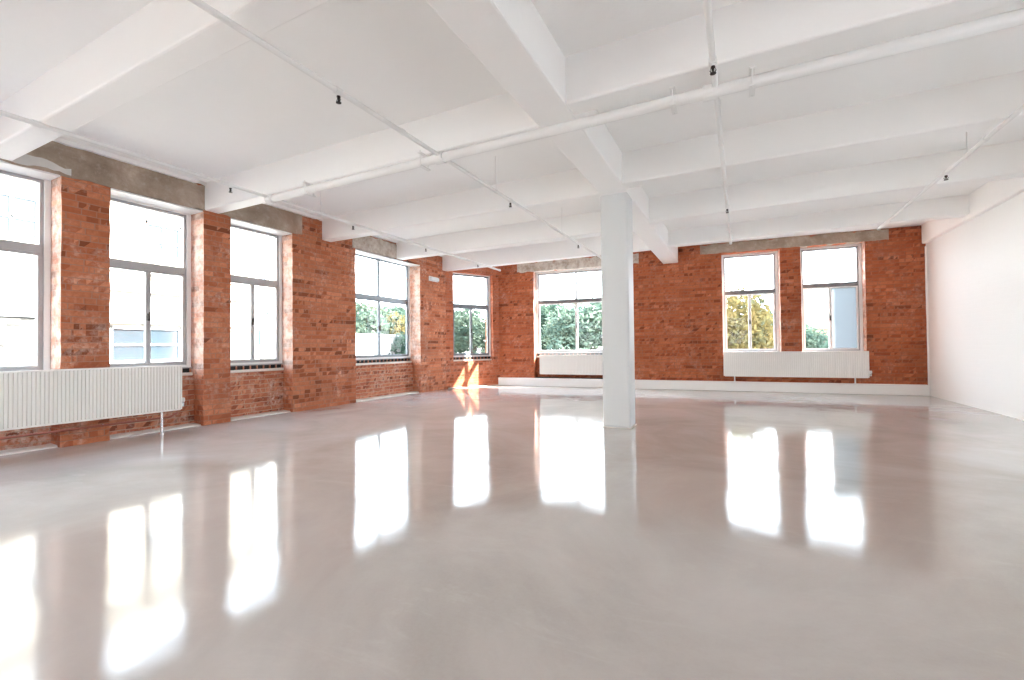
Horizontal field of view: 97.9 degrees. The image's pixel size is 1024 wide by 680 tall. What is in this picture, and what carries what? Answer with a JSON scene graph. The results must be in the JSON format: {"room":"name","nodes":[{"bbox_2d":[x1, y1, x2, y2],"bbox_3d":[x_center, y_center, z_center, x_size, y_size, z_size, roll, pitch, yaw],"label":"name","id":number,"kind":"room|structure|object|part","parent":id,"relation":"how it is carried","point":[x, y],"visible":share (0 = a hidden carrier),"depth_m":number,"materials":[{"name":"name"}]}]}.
{"room":"empty industrial loft","nodes":[
{"label":"empty industrial loft","id":0,"kind":"room"},
{"bbox_2d":[0,362,412,450],"bbox_3d":[-5.286,0.875,5.661,0.217,0.757,12.229,-1,-1,27],"label":"wall","id":1,"kind":"structure","parent":0,"point":[262,391],"depth_m":7.37,"materials":[{"name":"brick"}]},
{"bbox_2d":[50,176,445,447],"bbox_3d":[-4.994,-0.530,6.022,0.466,3.561,13.480,-1,-1,27],"label":"wall","id":2,"kind":"structure","parent":0,"point":[319,303],"depth_m":6.78,"materials":[{"name":"red brick"}]},
{"bbox_2d":[0,169,50,370],"bbox_3d":[-5.801,-0.718,4.616,0.155,2.440,1.480,-1,-1,27],"label":"window","id":3,"kind":"structure","parent":2,"relation":"in","point":[41,250],"depth_m":5.20,"materials":[{"name":"white paint"}]},
{"bbox_2d":[0,443,56,455],"bbox_3d":[-5.652,1.212,4.505,0.217,0.033,1.500,-1,-1,27],"label":"trim","id":4,"kind":"structure","parent":2,"relation":"attached to","point":[50,445],"depth_m":4.96,"materials":[{"name":"white paint"}]},
{"bbox_2d":[0,160,59,180],"bbox_3d":[-5.675,-1.897,4.548,0.300,0.017,1.480,-1,-1,27],"label":"trim","id":5,"kind":"structure","parent":2,"relation":"attached to","point":[4,165],"depth_m":4.99,"materials":[{"name":"white paint"}]},
{"bbox_2d":[0,152,67,176],"bbox_3d":[-5.691,-1.993,4.501,0.316,0.203,1.700,-1,-1,27],"label":"lintel","id":6,"kind":"object","parent":2,"relation":"attached to","point":[30,153],"visible":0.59,"depth_m":4.97,"materials":[{"name":"concrete"}]},
{"bbox_2d":[12,154,70,175],"bbox_3d":[-5.569,-1.996,4.457,0.074,0.185,1.730,-1,-1,27],"label":"trim","id":7,"kind":"structure","parent":2,"relation":"attached to","point":[28,160],"depth_m":4.98,"materials":[{"name":"paint"}]},
{"bbox_2d":[0,412,177,439],"bbox_3d":[-5.281,1.008,4.772,0.118,0.080,3.006,-1,-1,27],"label":"pipe","id":8,"kind":"object","parent":2,"relation":"attached to","point":[118,423],"visible":1,"depth_m":5.22,"materials":[{"name":"metal"}]},
{"bbox_2d":[27,141,205,210],"bbox_3d":[-5.073,-2.089,5.736,0.316,0.408,1.960,-1,-1,27],"label":"lintel","id":9,"kind":"object","parent":2,"relation":"attached to","point":[84,165],"visible":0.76,"depth_m":5.65,"materials":[{"name":"concrete"}]},
{"bbox_2d":[53,137,206,185],"bbox_3d":[-4.939,-2.292,5.676,0.115,0.075,1.930,-1,-1,27],"label":"trim","id":10,"kind":"structure","parent":2,"relation":"attached to","point":[63,141],"depth_m":5.65,"materials":[{"name":"white paint"}]},
{"bbox_2d":[109,195,192,375],"bbox_3d":[-5.030,-0.692,6.151,0.155,2.420,1.075,-1,-1,27],"label":"window","id":11,"kind":"structure","parent":2,"relation":"in","point":[184,272],"depth_m":6.39,"materials":[{"name":"white paint"}]},
{"bbox_2d":[182,368,190,372],"bbox_3d":[-5.016,0.441,6.130,0.120,0.063,1.053,-1,-1,27],"label":"vent","id":12,"kind":"object","parent":11,"relation":"attached to","point":[184,370],"depth_m":6.53,"materials":[{"name":"metal"}]},
{"bbox_2d":[109,423,200,439],"bbox_3d":[-4.868,1.229,6.064,0.218,0.032,1.090,-1,-1,27],"label":"trim","id":13,"kind":"structure","parent":2,"relation":"attached to","point":[134,433],"depth_m":6.01,"materials":[{"name":"white paint"}]},
{"bbox_2d":[110,188,202,214],"bbox_3d":[-4.891,-1.881,6.107,0.300,0.017,1.070,-1,-1,27],"label":"trim","id":14,"kind":"structure","parent":2,"relation":"attached to","point":[114,192],"depth_m":6.04,"materials":[{"name":"white paint"}]},
{"bbox_2d":[231,224,283,372],"bbox_3d":[-4.365,-0.689,7.476,0.155,2.440,1.080,-1,-1,27],"label":"window","id":15,"kind":"structure","parent":2,"relation":"in","point":[251,364],"depth_m":7.63,"materials":[{"name":"white paint"}]},
{"bbox_2d":[231,364,282,369],"bbox_3d":[-4.351,0.454,7.455,0.120,0.063,1.058,-1,-1,27],"label":"vent","id":16,"kind":"object","parent":15,"relation":"attached to","point":[233,366],"depth_m":7.48,"materials":[{"name":"metal"}]},
{"bbox_3d":[-4.360,0.414,7.462,0.140,0.017,1.070,-1,-1,27],"label":"sill","id":17,"kind":"part","parent":15,"relation":"part of","materials":[{"name":"grey metal"}]},
{"bbox_2d":[231,410,289,420],"bbox_3d":[-4.210,1.242,7.379,0.214,0.031,1.070,-1,-1,27],"label":"trim","id":18,"kind":"structure","parent":2,"relation":"attached to","point":[279,411],"depth_m":7.37,"materials":[{"name":"white paint"}]},
{"bbox_2d":[220,204,301,234],"bbox_3d":[-4.220,-2.065,7.434,0.316,0.386,1.420,-1,-1,27],"label":"lintel","id":19,"kind":"object","parent":2,"relation":"attached to","point":[264,215],"visible":0.64,"depth_m":7.45,"materials":[{"name":"concrete"}]},
{"bbox_2d":[231,218,291,235],"bbox_3d":[-4.232,-1.868,7.421,0.300,0.017,1.050,-1,-1,27],"label":"trim","id":20,"kind":"structure","parent":2,"relation":"attached to","point":[233,221],"depth_m":7.38,"materials":[{"name":"white paint"}]},
{"bbox_2d":[262,203,323,220],"bbox_3d":[-3.988,-2.275,7.571,0.114,0.072,1.850,-1,-1,27],"label":"trim","id":21,"kind":"structure","parent":2,"relation":"attached to","point":[274,204],"depth_m":7.84,"materials":[{"name":"white paint"}]},
{"bbox_2d":[352,236,396,258],"bbox_3d":[-3.076,-2.043,9.712,0.315,0.358,1.320,-1,-1,27],"label":"lintel","id":22,"kind":"object","parent":2,"relation":"attached to","point":[369,244],"visible":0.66,"depth_m":9.63,"materials":[{"name":"concrete"}]},
{"bbox_2d":[355,254,411,365],"bbox_3d":[-3.016,-0.677,10.161,0.155,2.450,2.050,-1,-1,27],"label":"window","id":23,"kind":"structure","parent":2,"relation":"in","point":[392,358],"depth_m":10.23,"materials":[{"name":"white paint"}]},
{"bbox_2d":[356,358,410,362],"bbox_3d":[-3.003,0.471,10.140,0.120,0.063,2.028,-1,-1,27],"label":"window sill","id":24,"kind":"structure","parent":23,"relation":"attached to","point":[358,360],"depth_m":10.16,"materials":[{"name":"white paint"}]},
{"bbox_3d":[-3.011,0.432,10.147,0.140,0.017,2.040,-1,-1,27],"label":"sill","id":25,"kind":"part","parent":23,"relation":"part of","materials":[{"name":"grey metal"}]},
{"bbox_2d":[372,235,397,242],"bbox_3d":[-3.059,-2.260,9.421,0.113,0.081,1.810,-1,-1,27],"label":"trim","id":26,"kind":"structure","parent":2,"relation":"attached to","point":[375,236],"depth_m":9.85,"materials":[{"name":"white paint"}]},
{"bbox_2d":[355,249,419,266],"bbox_3d":[-2.872,-1.841,10.128,0.300,0.017,2.070,-1,-1,27],"label":"trim","id":27,"kind":"structure","parent":2,"relation":"attached to","point":[359,252],"depth_m":10.03,"materials":[{"name":"white paint"}]},
{"bbox_2d":[356,391,418,401],"bbox_3d":[-2.849,1.268,10.085,0.219,0.034,2.090,-1,-1,27],"label":"trim","id":28,"kind":"structure","parent":2,"relation":"attached to","point":[410,392],"depth_m":10.01,"materials":[{"name":"white paint"}]},
{"bbox_2d":[429,276,438,281],"bbox_3d":[-1.995,-1.563,11.447,0.075,0.120,0.380,-1,-1,27],"label":"emergency light","id":29,"kind":"object","parent":2,"relation":"attached to","point":[434,279],"visible":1,"depth_m":11.39,"materials":[{"name":"white plastic"}]},
{"bbox_2d":[445,266,499,388],"bbox_3d":[-1.230,-0.469,12.569,1.859,3.561,0.411,0,-1,-35],"label":"wall","id":30,"kind":"structure","parent":0,"point":[486,372],"depth_m":12.46,"materials":[{"name":"red brick"}]},
{"bbox_2d":[453,273,491,360],"bbox_3d":[-1.165,-0.644,12.573,1.290,2.460,0.155,0,-1,-35],"label":"window","id":31,"kind":"structure","parent":30,"relation":"in","point":[470,356],"depth_m":12.63,"materials":[{"name":"white paint"}]},
{"bbox_2d":[453,357,490,359],"bbox_3d":[-1.152,0.509,12.550,0.697,0.063,1.175,-1,-1,27],"label":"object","id":32,"kind":"structure","parent":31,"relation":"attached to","point":[455,358],"depth_m":12.51,"materials":[{"name":"metal"}]},
{"bbox_2d":[448,384,500,388],"bbox_3d":[-0.992,1.288,12.361,1.659,0.024,0.189,0,-1,-35],"label":"trim","id":33,"kind":"structure","parent":30,"relation":"attached to","point":[497,384],"depth_m":12.31,"materials":[{"name":"white paint"}]},
{"bbox_2d":[0,385,1023,679],"bbox_3d":[0.402,1.319,4.709,11.250,0.300,16.000,-1,-1,27],"label":"floor","id":34,"kind":"structure","parent":0,"point":[503,532],"depth_m":2.50,"materials":[{"name":"grey concrete"}]},
{"bbox_2d":[0,365,184,433],"bbox_3d":[-5.205,0.780,4.861,0.192,0.900,2.929,-1,-1,27],"label":"radiator","id":35,"kind":"object","parent":34,"relation":"on","point":[28,398],"visible":1,"depth_m":5.17,"materials":[{"name":"white metal"}]},
{"bbox_2d":[0,365,168,371],"bbox_3d":[-5.197,0.334,4.828,0.090,0.010,2.830,-1,-1,27],"label":"grille","id":36,"kind":"object","parent":35,"relation":"attached to","point":[164,366],"depth_m":5.31,"materials":[{"name":"white metal"}]},
{"bbox_3d":[-4.545,0.642,6.092,0.110,0.600,0.020,-1,-1,27],"label":"panel","id":37,"kind":"part","parent":35,"relation":"part of","materials":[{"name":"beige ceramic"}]},
{"bbox_2d":[600,192,634,427],"bbox_3d":[1.464,-0.406,6.162,0.370,3.170,0.360,-1,-1,27],"label":"column","id":38,"kind":"structure","parent":34,"relation":"on","point":[615,209],"depth_m":6.00,"materials":[{"name":"white paint"}]},
{"bbox_2d":[602,424,636,428],"bbox_3d":[1.480,1.175,6.138,0.390,0.008,0.380,-1,-1,27],"label":"trim","id":39,"kind":"structure","parent":34,"relation":"on","point":[634,424],"depth_m":5.98,"materials":[{"name":"white paint"}]},
{"bbox_2d":[0,0,1023,253],"bbox_3d":[0.294,-2.557,4.635,11.250,0.350,16.300,-1,-1,27],"label":"ceiling","id":40,"kind":"structure","parent":0,"point":[247,107],"depth_m":4.32,"materials":[{"name":"white paint"}]},
{"bbox_2d":[0,0,330,160],"bbox_3d":[-3.056,-2.174,3.515,5.345,0.420,0.220,-1,-1,27],"label":"ceiling beam","id":41,"kind":"structure","parent":40,"relation":"attached to","point":[163,41],"depth_m":3.32,"materials":[{"name":"white paint"}]},
{"bbox_2d":[0,110,500,270],"bbox_3d":[-3.354,-2.061,5.527,0.062,0.557,13.630,-1,-1,27],"label":"pipe","id":42,"kind":"object","parent":40,"relation":"hanging from","point":[32,122],"visible":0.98,"depth_m":5.01,"materials":[{"name":"white metal"}]},
{"bbox_2d":[205,93,539,213],"bbox_3d":[-2.087,-2.155,5.446,5.345,0.420,0.220,-1,-1,27],"label":"ceiling beam","id":43,"kind":"structure","parent":40,"relation":"attached to","point":[500,116],"depth_m":5.05,"materials":[{"name":"white paint"}]},
{"bbox_2d":[264,8,1023,204],"bbox_3d":[0.829,-1.937,3.856,9.045,0.175,0.170,-1,-1,27],"label":"pipe","id":44,"kind":"object","parent":43,"relation":"hanging from","point":[1014,18],"visible":0.94,"depth_m":3.47,"materials":[{"name":"white metal"}]},
{"bbox_2d":[188,0,600,258],"bbox_3d":[-0.964,-2.107,4.215,0.063,0.557,13.430,-1,-1,27],"label":"pipe","id":45,"kind":"object","parent":40,"relation":"hanging from","point":[339,92],"visible":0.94,"depth_m":3.45,"materials":[{"name":"white metal"}]},
{"bbox_2d":[322,169,601,241],"bbox_3d":[-1.153,-2.136,7.304,5.345,0.420,0.220,-1,-1,27],"label":"ceiling beam","id":46,"kind":"structure","parent":40,"relation":"attached to","point":[569,186],"depth_m":6.97,"materials":[{"name":"white paint"}]},
{"bbox_2d":[396,211,633,259],"bbox_3d":[-0.233,-2.117,9.136,5.345,0.420,0.220,-1,-1,27],"label":"ceiling beam","id":47,"kind":"structure","parent":40,"relation":"attached to","point":[584,225],"depth_m":8.97,"materials":[{"name":"white paint"}]},
{"bbox_2d":[442,232,649,270],"bbox_3d":[0.575,-2.101,10.744,5.345,0.420,0.220,-1,-1,27],"label":"ceiling beam","id":48,"kind":"structure","parent":40,"relation":"attached to","point":[564,249],"depth_m":10.69,"materials":[{"name":"white paint"}]},
{"bbox_2d":[425,0,677,263],"bbox_3d":[0.529,-2.199,4.333,0.360,0.420,15.380,-1,-1,27],"label":"ceiling beam","id":49,"kind":"structure","parent":40,"relation":"attached to","point":[511,39],"depth_m":3.51,"materials":[{"name":"white paint"}]},
{"bbox_2d":[703,0,731,244],"bbox_3d":[1.308,-2.151,2.934,0.062,0.557,13.181,-1,-1,27],"label":"pipe","id":50,"kind":"object","parent":40,"relation":"hanging from","point":[712,61],"visible":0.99,"depth_m":3.40,"materials":[{"name":"white metal"}]},
{"bbox_2d":[565,0,1023,114],"bbox_3d":[2.628,-2.245,2.810,4.770,0.420,0.220,-1,-1,27],"label":"ceiling beam","id":51,"kind":"structure","parent":40,"relation":"attached to","point":[747,33],"depth_m":3.21,"materials":[{"name":"white paint"}]},
{"bbox_2d":[668,195,968,247],"bbox_3d":[5.518,-2.224,8.565,4.770,0.345,0.220,-1,-1,27],"label":"ceiling beam","id":52,"kind":"structure","parent":40,"relation":"attached to","point":[954,206],"depth_m":8.29,"materials":[{"name":"white paint"}]},
{"bbox_2d":[622,71,1023,188],"bbox_3d":[3.571,-2.226,4.686,4.770,0.420,0.220,-1,-1,27],"label":"ceiling beam","id":53,"kind":"structure","parent":40,"relation":"attached to","point":[985,103],"depth_m":4.65,"materials":[{"name":"white paint"}]},
{"bbox_2d":[649,140,1023,224],"bbox_3d":[4.451,-2.208,6.438,4.770,0.420,0.220,-1,-1,27],"label":"ceiling beam","id":54,"kind":"structure","parent":40,"relation":"attached to","point":[1003,161],"depth_m":6.21,"materials":[{"name":"white paint"}]},
{"bbox_2d":[877,104,1023,229],"bbox_3d":[3.393,-2.188,1.916,0.062,0.557,13.231,-1,-1,27],"label":"pipe","id":55,"kind":"object","parent":40,"relation":"hanging from","point":[1019,110],"visible":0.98,"depth_m":4.80,"materials":[{"name":"white metal"}]},
{"bbox_2d":[921,177,1023,243],"bbox_3d":[5.056,-2.281,2.262,0.090,0.415,15.740,-1,-1,27],"label":"ceiling beam","id":56,"kind":"structure","parent":40,"relation":"attached to","point":[991,194],"depth_m":7.06,"materials":[{"name":"white paint"}]},
{"bbox_2d":[498,225,927,384],"bbox_3d":[4.327,-0.548,11.262,10.022,3.561,0.463,-1,-1,22],"label":"wall","id":57,"kind":"structure","parent":0,"point":[678,327],"depth_m":10.81,"materials":[{"name":"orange brick"}]},
{"bbox_2d":[536,268,601,357],"bbox_3d":[1.919,-0.737,12.261,2.628,2.430,0.155,-1,-1,22],"label":"window","id":58,"kind":"structure","parent":57,"relation":"in","point":[576,300],"depth_m":12.40,"materials":[{"name":"white paint"}]},
{"bbox_3d":[1.933,0.362,12.251,2.618,0.017,0.140,-1,-1,22],"label":"sill","id":59,"kind":"part","parent":58,"relation":"part of","materials":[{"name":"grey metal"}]},
{"bbox_2d":[537,353,601,355],"bbox_3d":[1.931,0.402,12.241,2.602,0.063,0.327,-1,-1,27],"label":"window sill","id":60,"kind":"structure","parent":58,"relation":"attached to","point":[538,354],"depth_m":12.33,"materials":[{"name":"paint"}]},
{"bbox_2d":[535,377,602,378],"bbox_3d":[1.894,1.147,12.123,2.618,0.240,0.250,-1,-1,22],"label":"trim","id":61,"kind":"structure","parent":57,"relation":"attached to","point":[535,377],"depth_m":12.26,"materials":[{"name":"white paint"}]},
{"bbox_2d":[539,355,602,374],"bbox_3d":[1.908,0.666,12.111,2.346,0.540,0.292,-1,-1,22],"label":"radiator","id":62,"kind":"object","parent":57,"relation":"attached to","point":[549,364],"visible":0.61,"depth_m":12.08,"materials":[{"name":"white metal"}]},
{"bbox_2d":[517,253,638,272],"bbox_3d":[1.734,-2.084,12.183,3.361,0.316,0.207,-1,-1,22],"label":"lintel","id":63,"kind":"object","parent":57,"relation":"attached to","point":[594,262],"visible":0.59,"depth_m":12.22,"materials":[{"name":"concrete"}]},
{"bbox_2d":[498,377,928,395],"bbox_3d":[4.114,1.114,11.044,9.691,0.225,0.120,-1,-1,22],"label":"baseboard","id":64,"kind":"structure","parent":57,"relation":"attached to","point":[792,387],"depth_m":10.43,"materials":[{"name":"white paint"}]},
{"bbox_2d":[721,251,779,351],"bbox_3d":[5.703,-0.871,10.707,1.214,2.450,0.190,-1,-1,22],"label":"window","id":65,"kind":"structure","parent":57,"relation":"in","point":[774,291],"depth_m":10.68,"materials":[{"name":"white paint"}]},
{"bbox_2d":[700,229,888,254],"bbox_3d":[6.357,-2.244,10.307,3.712,0.273,0.206,-1,-1,22],"label":"lintel","id":66,"kind":"object","parent":57,"relation":"attached to","point":[830,239],"visible":0.94,"depth_m":10.14,"materials":[{"name":"concrete"}]},
{"bbox_2d":[723,351,871,383],"bbox_3d":[6.372,0.610,10.093,2.868,0.704,0.172,-1,-1,22],"label":"radiator","id":67,"kind":"object","parent":57,"relation":"attached to","point":[812,364],"visible":1,"depth_m":9.99,"materials":[{"name":"white metal"}]},
{"bbox_3d":[5.039,0.565,10.599,0.020,0.570,0.100,-1,-1,22],"label":"panel","id":68,"kind":"part","parent":67,"relation":"part of","materials":[{"name":"white metal"}]},
{"bbox_3d":[7.623,0.522,9.550,0.020,0.570,0.100,-1,-1,22],"label":"panel","id":69,"kind":"part","parent":67,"relation":"part of","materials":[{"name":"white metal"}]},
{"bbox_2d":[800,243,863,350],"bbox_3d":[7.199,-0.906,10.099,1.194,2.470,0.190,-1,-1,22],"label":"window","id":70,"kind":"structure","parent":57,"relation":"in","point":[845,303],"depth_m":10.01,"materials":[{"name":"white paint"}]},
{"bbox_3d":[7.449,-0.495,10.007,0.459,1.359,0.005,-1,-1,22],"label":"pane","id":71,"kind":"part","parent":70,"relation":"part of","materials":[{"name":"clear glass"}]},
{"bbox_2d":[925,246,929,395],"bbox_3d":[8.636,-0.399,9.252,0.057,3.100,0.060,0,-1,-41],"label":"trim","id":72,"kind":"structure","parent":57,"relation":"attached to","point":[926,288],"depth_m":9.24,"materials":[{"name":"white paint"}]},
{"bbox_2d":[926,192,1023,419],"bbox_3d":[5.303,-0.696,2.268,0.335,3.550,16.000,-1,-1,27],"label":"wall","id":73,"kind":"structure","parent":0,"point":[975,269],"depth_m":7.25,"materials":[{"name":"white painted plaster"}]},
{"bbox_3d":[18.011,5.910,35.658,180.000,0.500,180.000,-1,-1,27],"label":"ground","id":74,"kind":"structure","parent":0,"visible":0},
{"bbox_2d":[0,311,35,366],"bbox_3d":[-12.484,2.449,7.588,0.400,6.200,7.660,-1,-1,27],"label":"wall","id":75,"kind":"structure","parent":74,"relation":"on","point":[17,329],"depth_m":10.04,"materials":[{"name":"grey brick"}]},
{"bbox_2d":[0,174,256,362],"bbox_3d":[-17.406,0.175,7.565,8.300,10.850,22.100,-1,-1,27],"label":"window glass","id":76,"kind":"object","parent":74,"relation":"on","point":[136,234],"visible":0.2,"depth_m":12.50,"materials":[{"name":"glass"}]},
{"bbox_3d":[-11.754,-2.900,10.465,0.020,1.130,1.000,-1,-1,27],"label":"pane","id":77,"kind":"part","parent":76,"relation":"part of","materials":[{"name":"glass"}]},
{"bbox_3d":[-10.510,0.134,12.831,0.020,1.050,1.800,-1,-1,27],"label":"pane","id":78,"kind":"part","parent":76,"relation":"part of","materials":[{"name":"clear glass"}]},
{"bbox_3d":[-10.362,-2.872,13.235,0.020,1.130,1.000,-1,-1,27],"label":"pane","id":79,"kind":"part","parent":76,"relation":"part of","materials":[{"name":"glass"}]},
{"bbox_2d":[260,235,273,358],"bbox_3d":[-8.641,-0.362,16.015,0.140,12.000,0.832,-1,-1,27],"label":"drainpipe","id":80,"kind":"object","parent":76,"relation":"attached to","point":[262,264],"visible":0.43,"depth_m":15.67,"materials":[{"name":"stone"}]},
{"bbox_3d":[-8.652,-2.973,16.088,0.100,0.872,0.759,-1,-1,27],"label":"branch arm","id":81,"kind":"part","parent":80,"relation":"part of","materials":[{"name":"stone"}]},
{"bbox_2d":[255,233,274,358],"bbox_3d":[-14.069,0.380,23.121,8.300,10.850,6.500,-1,-1,27],"label":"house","id":82,"kind":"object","parent":74,"relation":"on","point":[269,270],"visible":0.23,"depth_m":20.31,"materials":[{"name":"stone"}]},
{"bbox_3d":[-11.449,-3.072,19.994,0.020,1.400,1.000,-1,-1,27],"label":"pane","id":83,"kind":"part","parent":82,"relation":"part of","materials":[{"name":"glass"}]},
{"bbox_3d":[-11.422,-0.472,19.954,0.020,1.600,1.000,-1,-1,27],"label":"pane","id":84,"kind":"part","parent":82,"relation":"part of","materials":[{"name":"glass"}]},
{"bbox_2d":[356,299,395,333],"bbox_3d":[-13.813,1.124,40.403,8.225,10.119,8.397,0,-1,-37],"label":"tree","id":85,"kind":"object","parent":74,"relation":"on","point":[362,316],"visible":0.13,"depth_m":39.44,"materials":[{"name":"green plant"}]},
{"bbox_2d":[356,300,404,334],"bbox_3d":[-12.595,1.323,41.993,9.010,9.745,9.271,-1,-1,-2],"label":"autumn tree","id":86,"kind":"object","parent":74,"relation":"on","point":[399,329],"visible":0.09,"depth_m":41.02,"materials":[{"name":"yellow plant"}]},
{"bbox_2d":[381,303,404,330],"bbox_3d":[-12.933,1.183,44.830,8.397,10.119,8.225,0,-1,-33],"label":"tree","id":87,"kind":"object","parent":74,"relation":"on","point":[389,303],"visible":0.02,"depth_m":43.95,"materials":[{"name":"green plant"}]},
{"bbox_2d":[385,306,404,331],"bbox_3d":[-11.489,1.391,45.544,9.382,9.690,7.880,0,-1,-41],"label":"tree","id":88,"kind":"object","parent":74,"relation":"on","point":[401,311],"visible":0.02,"depth_m":43.59,"materials":[{"name":"green plant"}]},
{"bbox_2d":[356,333,480,354],"bbox_3d":[-8.803,2.768,35.728,0.720,6.350,32.000,-1,-1,27],"label":"wall","id":89,"kind":"structure","parent":74,"relation":"on","point":[366,344],"depth_m":32.76,"materials":[{"name":"stone"}]},
{"bbox_2d":[389,332,469,353],"bbox_3d":[-6.300,1.612,35.474,7.164,8.809,8.529,-1,-1,27],"label":"tree","id":90,"kind":"object","parent":74,"relation":"on","point":[401,347],"visible":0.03,"depth_m":34.12,"materials":[{"name":"green plant"}]},
{"bbox_2d":[454,308,485,353],"bbox_3d":[-2.857,1.635,32.382,7.122,8.583,6.976,-1,-1,0],"label":"tree","id":91,"kind":"object","parent":74,"relation":"on","point":[461,320],"visible":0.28,"depth_m":31.02,"materials":[{"name":"green plant"}]},
{"bbox_2d":[540,304,569,349],"bbox_3d":[1.904,1.555,31.816,7.021,8.632,8.358,0,-1,-30],"label":"tree","id":92,"kind":"object","parent":74,"relation":"on","point":[544,309],"visible":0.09,"depth_m":30.57,"materials":[{"name":"green plant"}]},
{"bbox_2d":[541,294,601,349],"bbox_3d":[4.623,1.482,27.582,7.122,8.583,6.976,-1,-1,44],"label":"tree","id":93,"kind":"object","parent":74,"relation":"on","point":[589,318],"visible":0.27,"depth_m":26.11,"materials":[{"name":"green plant"}]},
{"bbox_2d":[726,286,773,348],"bbox_3d":[10.834,1.584,22.642,7.698,8.092,7.481,0,-1,-32],"label":"autumn tree","id":94,"kind":"object","parent":74,"relation":"on","point":[737,320],"visible":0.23,"depth_m":20.96,"materials":[{"name":"yellow plant"}]},
{"bbox_2d":[747,310,828,347],"bbox_3d":[20.151,1.665,34.783,7.847,8.104,6.591,-1,-1,19],"label":"tree","id":95,"kind":"object","parent":74,"relation":"on","point":[807,325],"visible":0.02,"depth_m":33.08,"materials":[{"name":"green plant"}]},
{"bbox_2d":[805,298,828,338],"bbox_3d":[31.824,0.093,42.208,11.600,11.040,8.600,-1,-1,18],"label":"sky","id":96,"kind":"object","parent":74,"relation":"on","point":[816,310],"visible":0.02,"depth_m":41.11,"materials":[{"name":"brick"}]},
{"bbox_2d":[805,326,828,347],"bbox_3d":[21.699,2.323,33.713,5.434,6.686,5.548,-1,-1,17],"label":"tree","id":97,"kind":"object","parent":74,"relation":"on","point":[815,341],"visible":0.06,"depth_m":32.29,"materials":[{"name":"green plant"}]},
{"bbox_2d":[820,341,828,347],"bbox_3d":[20.503,2.569,26.614,5.800,5.990,4.872,0,-1,-32],"label":"tree","id":98,"kind":"object","parent":74,"relation":"on","point":[826,342],"visible":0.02,"depth_m":27.75,"materials":[{"name":"green plant"}]}
]}

